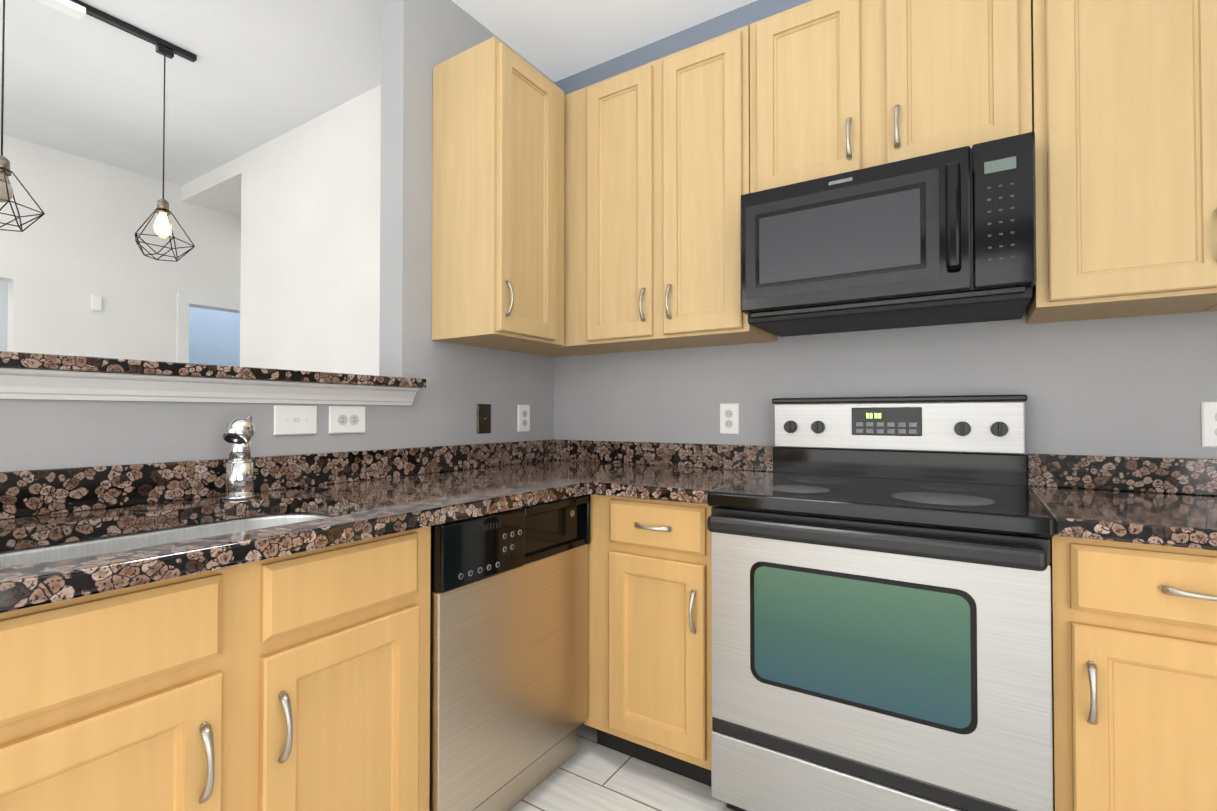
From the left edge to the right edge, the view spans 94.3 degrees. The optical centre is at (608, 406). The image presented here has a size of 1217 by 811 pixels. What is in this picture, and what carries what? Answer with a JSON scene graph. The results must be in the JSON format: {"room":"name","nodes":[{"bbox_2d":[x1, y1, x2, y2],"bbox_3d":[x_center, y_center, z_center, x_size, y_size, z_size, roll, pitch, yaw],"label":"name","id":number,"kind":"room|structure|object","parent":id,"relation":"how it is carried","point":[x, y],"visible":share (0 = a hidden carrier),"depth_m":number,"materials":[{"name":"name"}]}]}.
{"room":"kitchen","nodes":[
{"label":"kitchen","id":0,"kind":"room"},
{"bbox_2d":[0,85,380,375],"bbox_3d":[-3.075,-0.212,2.778,4.490,2.765,6.440,-1,-1,33],"label":"wall","id":1,"kind":"structure","parent":0,"point":[282,232],"depth_m":3.43,"materials":[{"name":"white paint"}]},
{"bbox_2d":[91,294,101,310],"bbox_3d":[-3.288,-0.668,3.624,0.021,0.100,0.050,-1,-1,33],"label":"thermostat","id":2,"kind":"object","parent":1,"relation":"attached to","point":[96,302],"visible":1,"depth_m":3.62,"materials":[{"name":"white plastic"}]},
{"bbox_2d":[176,292,239,362],"bbox_3d":[-2.784,0.193,4.399,0.018,2.000,0.990,-1,-1,33],"label":"door frame","id":3,"kind":"structure","parent":1,"relation":"attached to","point":[184,300],"depth_m":4.03,"materials":[{"name":"white wood"}]},
{"bbox_2d":[0,0,555,471],"bbox_3d":[-1.565,-0.239,0.856,0.130,2.765,4.840,-1,-1,33],"label":"wall","id":4,"kind":"structure","parent":0,"point":[417,36],"depth_m":2.06,"materials":[{"name":"grey paint"}]},
{"bbox_2d":[0,368,418,405],"bbox_3d":[-1.713,-0.058,0.456,0.048,0.062,3.751,-1,-1,33],"label":"trim","id":5,"kind":"structure","parent":4,"relation":"attached to","point":[41,384],"depth_m":1.43,"materials":[{"name":"white wood"}]},
{"bbox_2d":[0,351,425,387],"bbox_3d":[-1.877,-0.105,0.571,0.492,0.032,3.766,-1,-1,33],"label":"bar ledge","id":6,"kind":"object","parent":4,"relation":"on","point":[23,360],"visible":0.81,"depth_m":1.40,"materials":[{"name":"brown stone"}]},
{"bbox_2d":[273,405,316,435],"bbox_3d":[-0.936,0.040,1.694,0.012,0.088,0.128,-1,-1,33],"label":"light switch","id":7,"kind":"object","parent":4,"relation":"attached to","point":[295,420],"visible":1,"depth_m":1.69,"materials":[{"name":"white plastic"}]},
{"bbox_2d":[328,406,365,433],"bbox_3d":[-0.847,0.042,1.836,0.008,0.088,0.128,-1,-1,33],"label":"outlet","id":8,"kind":"object","parent":4,"relation":"attached to","point":[347,419],"visible":1,"depth_m":1.83,"materials":[{"name":"white plastic"}]},
{"bbox_2d":[477,404,490,433],"bbox_3d":[-0.516,0.049,2.349,0.009,0.122,0.078,-1,-1,33],"label":"jack","id":9,"kind":"object","parent":4,"relation":"attached to","point":[483,418],"visible":1,"depth_m":2.34,"materials":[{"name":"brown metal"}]},
{"bbox_2d":[432,36,563,349],"bbox_3d":[-0.402,-0.770,2.203,0.372,1.040,0.403,-1,-1,33],"label":"upper cabinet","id":10,"kind":"object","parent":4,"relation":"attached to","point":[498,204],"visible":1,"depth_m":2.06,"materials":[{"name":"brown wood"}]},
{"bbox_2d":[518,405,529,431],"bbox_3d":[-0.382,0.052,2.558,0.008,0.124,0.080,-1,-1,33],"label":"outlet","id":11,"kind":"object","parent":4,"relation":"attached to","point":[523,418],"visible":1,"depth_m":2.55,"materials":[{"name":"white plastic"}]},
{"bbox_2d":[0,0,756,185],"bbox_3d":[-1.624,-1.648,1.865,7.940,0.080,6.440,-1,-1,33],"label":"ceiling","id":12,"kind":"structure","parent":0,"point":[256,74],"depth_m":2.61,"materials":[{"name":"paint"}]},
{"bbox_2d":[36,0,196,61],"bbox_3d":[-2.411,-1.583,1.749,0.070,0.051,1.955,-1,-1,33],"label":"track rail","id":13,"kind":"object","parent":12,"relation":"attached to","point":[77,9],"visible":1,"depth_m":2.31,"materials":[{"name":"black metal"}]},
{"bbox_2d":[0,0,44,231],"bbox_3d":[-2.200,-1.117,2.052,0.206,0.923,0.217,-1,-1,33],"label":"pendant lamp","id":14,"kind":"object","parent":13,"relation":"hanging from","point":[6,192],"visible":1,"depth_m":2.06,"materials":[{"name":"black metal"}]},
{"bbox_2d":[135,44,194,261],"bbox_3d":[-1.936,-1.111,2.462,0.206,0.923,0.217,-1,-1,33],"label":"pendant lamp","id":15,"kind":"object","parent":13,"relation":"hanging from","point":[162,227],"visible":1,"depth_m":2.46,"materials":[{"name":"black metal"}]},
{"bbox_2d":[509,722,734,810],"bbox_3d":[-1.624,1.187,1.825,7.940,0.060,6.440,-1,-1,33],"label":"floor","id":16,"kind":"structure","parent":0,"point":[591,774],"depth_m":1.71,"materials":[{"name":"white tile"}]},
{"bbox_2d":[0,526,430,810],"bbox_3d":[-0.882,0.710,1.143,0.650,0.872,0.836,-1,-1,33],"label":"base cabinet","id":17,"kind":"object","parent":16,"relation":"on","point":[300,681],"visible":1,"depth_m":0.99,"materials":[{"name":"brown wood"}]},
{"bbox_2d":[0,439,643,612],"bbox_3d":[-0.668,0.208,1.480,0.690,0.138,2.563,-1,-1,33],"label":"countertop","id":18,"kind":"structure","parent":17,"relation":"on","point":[368,494],"depth_m":1.35,"materials":[{"name":"brown stone"}]},
{"bbox_2d":[0,513,334,565],"bbox_3d":[-0.859,0.374,1.136,0.450,0.200,0.730,-1,-1,33],"label":"sink","id":19,"kind":"object","parent":18,"relation":"in","point":[68,550],"visible":0.02,"depth_m":1.25,"materials":[{"name":"silver metal"}]},
{"bbox_2d":[222,414,254,499],"bbox_3d":[-0.961,0.127,1.474,0.072,0.219,0.084,-1,-1,33],"label":"faucet","id":20,"kind":"object","parent":18,"relation":"on","point":[238,434],"visible":1,"depth_m":1.45,"materials":[{"name":"silver metal"}]},
{"bbox_2d":[429,494,590,810],"bbox_3d":[-0.482,0.720,1.760,0.614,0.870,0.624,-1,-1,33],"label":"dishwasher","id":21,"kind":"object","parent":16,"relation":"on","point":[508,653],"visible":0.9,"depth_m":1.54,"materials":[{"name":"silver metal"}]},
{"bbox_2d":[585,494,712,786],"bbox_3d":[0.264,0.722,1.988,0.466,0.872,0.650,-1,-1,33],"label":"base cabinet","id":22,"kind":"object","parent":16,"relation":"on","point":[649,630],"visible":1,"depth_m":1.74,"materials":[{"name":"brown wood"}]},
{"bbox_2d":[596,442,773,503],"bbox_3d":[0.302,0.215,1.987,0.394,0.138,0.661,-1,-1,33],"label":"countertop","id":23,"kind":"structure","parent":22,"relation":"on","point":[678,472],"depth_m":2.19,"materials":[{"name":"brown stone"}]},
{"bbox_2d":[707,394,1053,810],"bbox_3d":[0.771,0.558,1.637,0.766,1.191,0.730,-1,-1,33],"label":"range","id":24,"kind":"object","parent":16,"relation":"on","point":[881,639],"visible":1,"depth_m":1.39,"materials":[{"name":"silver metal"}]},
{"bbox_2d":[1049,535,1216,810],"bbox_3d":[1.300,0.713,1.321,0.457,0.872,0.650,-1,-1,33],"label":"base cabinet","id":25,"kind":"object","parent":16,"relation":"on","point":[1134,671],"visible":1,"depth_m":1.14,"materials":[{"name":"brown wood"}]},
{"bbox_2d":[1027,453,1216,550],"bbox_3d":[1.506,0.205,1.217,0.927,0.138,0.653,-1,-1,33],"label":"countertop","id":26,"kind":"structure","parent":25,"relation":"on","point":[1161,501],"depth_m":1.48,"materials":[{"name":"brown stone"}]},
{"bbox_2d":[556,0,1216,486],"bbox_3d":[1.121,-0.224,1.934,3.180,2.765,0.120,-1,-1,33],"label":"wall","id":27,"kind":"structure","parent":0,"point":[1140,386],"depth_m":1.91,"materials":[{"name":"grey paint"}]},
{"bbox_2d":[509,25,776,356],"bbox_3d":[0.090,-0.769,2.310,1.084,1.040,0.372,-1,-1,33],"label":"upper cabinet","id":28,"kind":"object","parent":27,"relation":"attached to","point":[656,169],"visible":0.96,"depth_m":2.09,"materials":[{"name":"brown wood"}]},
{"bbox_2d":[720,403,738,434],"bbox_3d":[0.483,0.048,2.262,0.080,0.124,0.008,-1,-1,33],"label":"outlet","id":29,"kind":"object","parent":27,"relation":"attached to","point":[729,418],"visible":1,"depth_m":2.26,"materials":[{"name":"white plastic"}]},
{"bbox_2d":[750,0,1031,192],"bbox_3d":[0.870,-0.991,1.811,0.762,0.610,0.372,-1,-1,33],"label":"upper cabinet","id":30,"kind":"object","parent":27,"relation":"attached to","point":[839,86],"visible":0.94,"depth_m":1.69,"materials":[{"name":"brown wood"}]},
{"bbox_2d":[741,132,1036,336],"bbox_3d":[0.845,-0.477,1.765,0.758,0.410,0.461,-1,-1,33],"label":"microwave","id":31,"kind":"object","parent":30,"relation":"attached to","point":[946,237],"visible":1,"depth_m":1.58,"materials":[{"name":"black plastic"}]},
{"bbox_2d":[1026,0,1216,323],"bbox_3d":[1.353,-0.780,1.497,0.381,1.040,0.372,-1,-1,33],"label":"upper cabinet","id":32,"kind":"object","parent":27,"relation":"attached to","point":[1124,110],"visible":0.96,"depth_m":1.39,"materials":[{"name":"brown wood"}]},
{"bbox_2d":[1201,402,1216,447],"bbox_3d":[1.647,0.047,1.513,0.080,0.124,0.008,-1,-1,33],"label":"duplex electrical outlet","id":33,"kind":"object","parent":27,"relation":"attached to","point":[1209,422],"visible":1,"depth_m":1.52,"materials":[{"name":"white plastic"}]},
{"bbox_2d":[1201,304,1216,311],"bbox_3d":[1.708,-0.783,1.269,0.457,1.040,0.372,-1,-1,33],"label":"upper cabinet","id":34,"kind":"object","parent":27,"relation":"attached to","point":[1213,308],"visible":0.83,"depth_m":1.50,"materials":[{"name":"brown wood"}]}
]}

